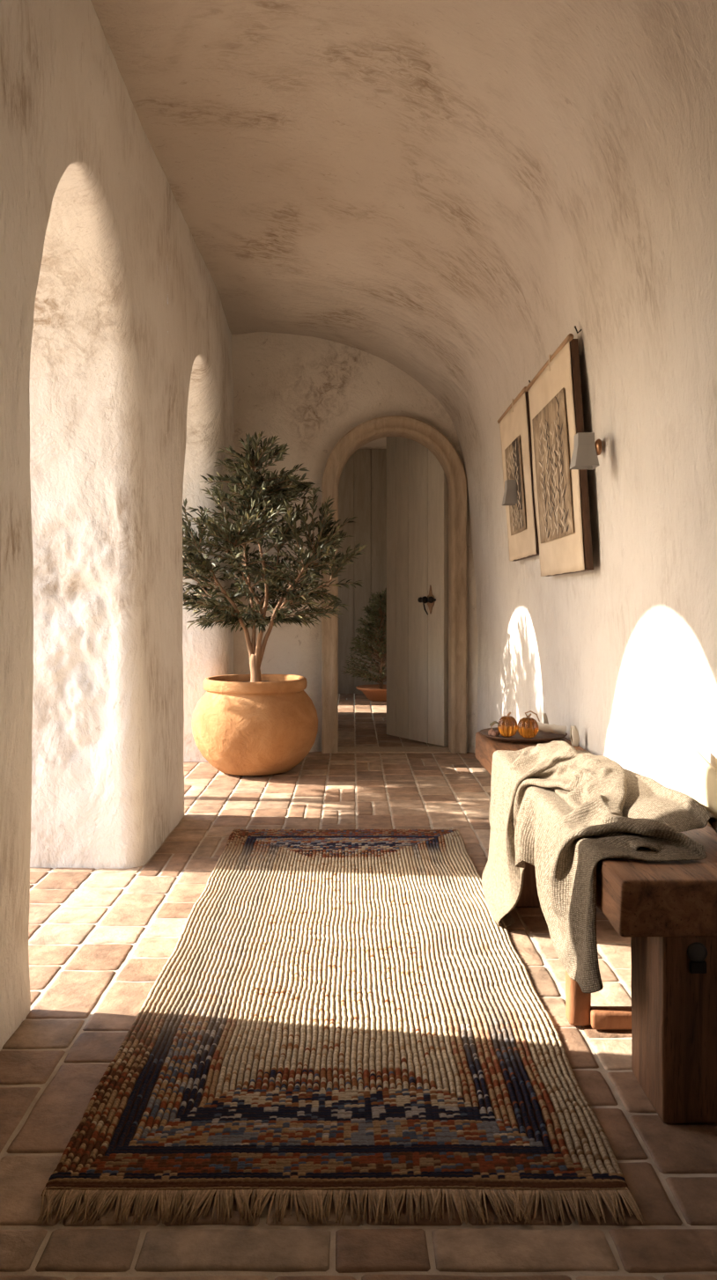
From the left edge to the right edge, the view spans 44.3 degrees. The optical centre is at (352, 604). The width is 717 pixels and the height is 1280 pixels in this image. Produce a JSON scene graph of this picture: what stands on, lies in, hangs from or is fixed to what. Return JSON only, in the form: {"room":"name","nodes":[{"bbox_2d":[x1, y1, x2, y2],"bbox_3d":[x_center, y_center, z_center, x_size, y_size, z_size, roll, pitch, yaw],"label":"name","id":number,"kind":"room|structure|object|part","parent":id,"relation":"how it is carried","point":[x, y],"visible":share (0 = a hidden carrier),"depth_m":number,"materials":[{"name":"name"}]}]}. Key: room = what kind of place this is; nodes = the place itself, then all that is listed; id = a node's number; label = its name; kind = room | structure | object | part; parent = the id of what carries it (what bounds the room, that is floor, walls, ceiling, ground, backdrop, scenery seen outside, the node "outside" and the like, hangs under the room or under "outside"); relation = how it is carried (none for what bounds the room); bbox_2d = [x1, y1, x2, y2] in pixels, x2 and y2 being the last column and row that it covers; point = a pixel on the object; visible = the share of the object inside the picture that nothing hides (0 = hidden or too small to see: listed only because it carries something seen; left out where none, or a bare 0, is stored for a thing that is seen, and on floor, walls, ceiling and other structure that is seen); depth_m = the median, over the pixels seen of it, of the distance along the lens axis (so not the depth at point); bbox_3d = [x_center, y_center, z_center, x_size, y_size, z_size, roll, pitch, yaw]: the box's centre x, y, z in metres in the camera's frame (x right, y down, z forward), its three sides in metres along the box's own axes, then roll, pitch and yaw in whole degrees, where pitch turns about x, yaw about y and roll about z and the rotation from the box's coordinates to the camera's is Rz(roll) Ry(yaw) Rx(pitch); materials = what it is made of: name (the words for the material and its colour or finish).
{"room":"traditional dwelling","nodes":[
{"label":"traditional dwelling","id":0,"kind":"room"},
{"bbox_2d":[0,0,234,1045],"bbox_3d":[-1.039,-0.405,0.000,0.592,2.895,12.422,0,0,0],"label":"wall","id":1,"kind":"structure","parent":0,"point":[117,339],"depth_m":3.34,"materials":[{"name":"white paint"}]},
{"bbox_2d":[232,331,477,753],"bbox_3d":[-0.001,-0.486,6.007,1.966,3.035,0.334,0,0,0],"label":"wall","id":2,"kind":"structure","parent":0,"point":[305,392],"depth_m":5.95,"materials":[{"name":"beige paint"}]},
{"bbox_2d":[321,415,467,753],"bbox_3d":[0.283,-0.145,6.324,0.984,2.310,0.820,0,0,0],"label":"door","id":3,"kind":"structure","parent":2,"relation":"in","point":[427,511],"depth_m":6.18,"materials":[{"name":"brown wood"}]},
{"bbox_3d":[0.523,-0.035,6.251,0.061,0.052,0.052,0,0,-33],"label":"knob","id":4,"kind":"part","parent":3,"relation":"part of","materials":[{"name":"black metal"}]},
{"bbox_3d":[0.555,-0.037,6.248,0.008,0.205,0.092,0,0,-33],"label":"latch plate","id":5,"kind":"part","parent":3,"relation":"part of","materials":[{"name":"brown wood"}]},
{"bbox_3d":[0.561,-0.035,6.192,0.061,0.048,0.048,0,0,-33],"label":"knob","id":6,"kind":"part","parent":3,"relation":"part of","materials":[{"name":"black metal"}]},
{"bbox_2d":[0,693,716,1279],"bbox_3d":[-0.170,1.008,2.283,2.900,0.013,16.966,0,0,0],"label":"floor","id":7,"kind":"structure","parent":0,"point":[673,1148],"depth_m":1.84,"materials":[{"name":"tile"}]},
{"bbox_2d":[182,427,368,775],"bbox_3d":[-0.565,-0.024,5.302,1.302,2.042,1.133,0,0,-7],"label":"tree","id":8,"kind":"object","parent":7,"relation":"on","point":[257,723],"visible":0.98,"depth_m":5.11,"materials":[{"name":"green plant"}]},
{"bbox_3d":[-0.582,0.718,5.299,0.754,0.559,0.753,0,0,0],"label":"clay pot","id":9,"kind":"part","parent":8,"relation":"part of","materials":[{"name":"orange ceramic"}]},
{"bbox_2d":[37,828,644,1225],"bbox_3d":[-0.025,0.992,2.658,1.011,0.014,2.486,0,0,0],"label":"runner rug","id":10,"kind":"object","parent":7,"relation":"on","point":[340,1014],"visible":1,"depth_m":1.89,"materials":[{"name":"fabric"}]},
{"bbox_2d":[342,588,386,701],"bbox_3d":[0.292,0.421,9.190,0.847,1.154,0.843,0,0,0],"label":"potted shrub","id":11,"kind":"object","parent":7,"relation":"on","point":[377,692],"visible":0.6,"depth_m":9.12,"materials":[{"name":"green plant"}]},
{"bbox_3d":[0.300,0.926,9.199,0.522,0.144,0.523,0,0,0],"label":"dish","id":12,"kind":"part","parent":11,"relation":"part of","materials":[{"name":"brown ceramic"}]},
{"bbox_2d":[475,731,716,1123],"bbox_3d":[0.681,0.763,2.669,0.346,0.476,1.985,0,0,0],"label":"wooden bench","id":13,"kind":"object","parent":7,"relation":"on","point":[667,909],"visible":0.41,"depth_m":1.69,"materials":[{"name":"brown wood"}]},
{"bbox_2d":[478,727,566,742],"bbox_3d":[0.672,0.513,3.470,0.339,0.020,0.340,0,0,0],"label":"round tray","id":14,"kind":"object","parent":13,"relation":"on","point":[540,736],"visible":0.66,"depth_m":3.40,"materials":[{"name":"brown wood"}]},
{"bbox_2d":[487,720,500,736],"bbox_3d":[0.556,0.485,3.440,0.047,0.059,0.041,0,0,-37],"label":"sprig","id":15,"kind":"object","parent":14,"relation":"on","point":[491,732],"visible":0.93,"depth_m":3.43,"materials":[{"name":"brown plant"}]},
{"bbox_2d":[497,712,517,736],"bbox_3d":[0.605,0.466,3.430,0.073,0.098,0.073,0,0,0],"label":"pumpkin","id":16,"kind":"object","parent":14,"relation":"on","point":[507,725],"visible":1,"depth_m":3.40,"materials":[{"name":"orange glass"}]},
{"bbox_2d":[516,710,539,738],"bbox_3d":[0.680,0.460,3.400,0.080,0.109,0.077,0,0,0],"label":"pumpkin","id":17,"kind":"object","parent":14,"relation":"on","point":[527,727],"visible":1,"depth_m":3.38,"materials":[{"name":"orange glass"}]},
{"bbox_3d":[0.691,0.427,3.384,0.056,0.044,0.020,0,0,27],"label":"handle","id":18,"kind":"part","parent":17,"relation":"part of","materials":[{"name":"brown wood"}]},
{"bbox_2d":[542,713,548,723],"bbox_3d":[0.787,0.483,3.579,0.028,0.088,0.021,0,0,0],"label":"curled leaf","id":19,"kind":"object","parent":14,"relation":"on","point":[545,719],"visible":0.5,"depth_m":3.57,"materials":[{"name":"beige plant"}]},
{"bbox_2d":[537,721,566,735],"bbox_3d":[0.775,0.485,3.456,0.128,0.047,0.041,0,0,19],"label":"rolled napkin","id":20,"kind":"object","parent":14,"relation":"on","point":[559,729],"visible":0.84,"depth_m":3.44,"materials":[{"name":"beige fabric"}]},
{"bbox_3d":[0.580,0.817,2.960,0.094,0.366,0.123,0,0,0],"label":"leg","id":21,"kind":"part","parent":13,"relation":"part of","materials":[{"name":"brown wood"}]},
{"bbox_2d":[569,725,579,746],"bbox_3d":[0.827,0.488,3.279,0.036,0.078,0.034,0,0,0],"label":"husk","id":22,"kind":"object","parent":13,"relation":"on","point":[574,735],"visible":1,"depth_m":3.27,"materials":[{"name":"beige"}]},
{"bbox_2d":[481,740,716,993],"bbox_3d":[0.639,0.706,2.499,0.392,0.580,1.421,0,0,0],"label":"throw","id":23,"kind":"object","parent":13,"relation":"on","point":[559,809],"visible":1,"depth_m":2.13,"materials":[{"name":"beige fabric"}]},
{"bbox_3d":[0.721,0.817,1.790,0.252,0.369,0.204,0,0,0],"label":"leg","id":24,"kind":"part","parent":13,"relation":"part of","materials":[{"name":"brown wood"}]},
{"bbox_2d":[675,736,716,832],"bbox_3d":[0.814,0.425,2.020,0.043,0.199,0.379,0,0,4],"label":"cushion","id":25,"kind":"object","parent":13,"relation":"on","point":[695,776],"visible":0.84,"depth_m":2.04,"materials":[{"name":"beige fabric"}]},
{"bbox_2d":[688,960,706,973],"bbox_3d":[0.661,0.694,1.685,0.032,0.023,0.010,0,0,0],"label":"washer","id":26,"kind":"object","parent":13,"relation":"in","point":[695,967],"depth_m":1.68,"materials":[{"name":"black metal"}]},
{"bbox_2d":[337,448,386,693],"bbox_3d":[-0.076,-0.375,9.920,2.847,2.750,0.080,0,0,0],"label":"wall","id":27,"kind":"structure","parent":0,"point":[362,485],"depth_m":9.88,"materials":[{"name":"beige paint"}]},
{"bbox_2d":[359,437,386,448],"bbox_3d":[-0.125,-1.800,8.055,2.950,0.100,3.810,0,0,0],"label":"ceiling","id":28,"kind":"structure","parent":0,"point":[379,443],"depth_m":9.64,"materials":[{"name":"beige paint"}]},
{"bbox_2d":[88,0,716,453],"bbox_3d":[-0.002,-1.551,0.022,1.942,1.082,12.502,0,0,0],"label":"ceiling","id":29,"kind":"structure","parent":0,"point":[435,189],"depth_m":3.11,"materials":[{"name":"beige paint"}]},
{"bbox_2d":[463,123,716,831],"bbox_3d":[0.898,-0.021,0.020,0.337,2.135,12.469,0,0,0],"label":"wall","id":30,"kind":"structure","parent":0,"point":[621,651],"depth_m":2.75,"materials":[{"name":"beige paint"}]},
{"bbox_2d":[501,478,517,505],"bbox_3d":[0.763,-0.543,4.144,0.115,0.148,0.128,0,0,0],"label":"wall sconce","id":31,"kind":"object","parent":30,"relation":"attached to","point":[510,495],"visible":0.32,"depth_m":4.09,"materials":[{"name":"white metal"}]},
{"bbox_3d":[0.747,-0.929,4.125,0.022,0.023,0.674,0,0,0],"label":"rod","id":32,"kind":"part","parent":30,"relation":"part of","materials":[{"name":"brown wood"}]},
{"bbox_3d":[0.764,-0.550,4.135,0.032,0.420,0.370,0,0,0],"label":"printed panel","id":33,"kind":"part","parent":30,"relation":"part of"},
{"bbox_3d":[0.748,-0.919,3.385,0.022,0.023,0.734,0,0,0],"label":"rod","id":34,"kind":"part","parent":30,"relation":"part of","materials":[{"name":"brown wood"}]},
{"bbox_3d":[0.736,-0.903,3.285,0.009,0.058,0.020,0,0,0],"label":"rod cord","id":35,"kind":"part","parent":30,"relation":"part of","materials":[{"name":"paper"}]},
{"bbox_3d":[0.766,-0.512,3.390,0.037,0.515,0.540,0,0,0],"label":"printed panel","id":36,"kind":"part","parent":30,"relation":"part of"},
{"bbox_2d":[568,432,601,469],"bbox_3d":[0.765,-0.502,2.875,0.117,0.122,0.167,0,0,0],"label":"wall sconce","id":37,"kind":"object","parent":30,"relation":"attached to","point":[585,451],"visible":1,"depth_m":2.80,"materials":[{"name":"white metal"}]},
{"bbox_3d":[0.814,-0.525,2.930,0.019,0.056,0.056,0,0,0],"label":"wall plate","id":38,"kind":"part","parent":37,"relation":"part of","materials":[{"name":"gold metal"}]}
]}

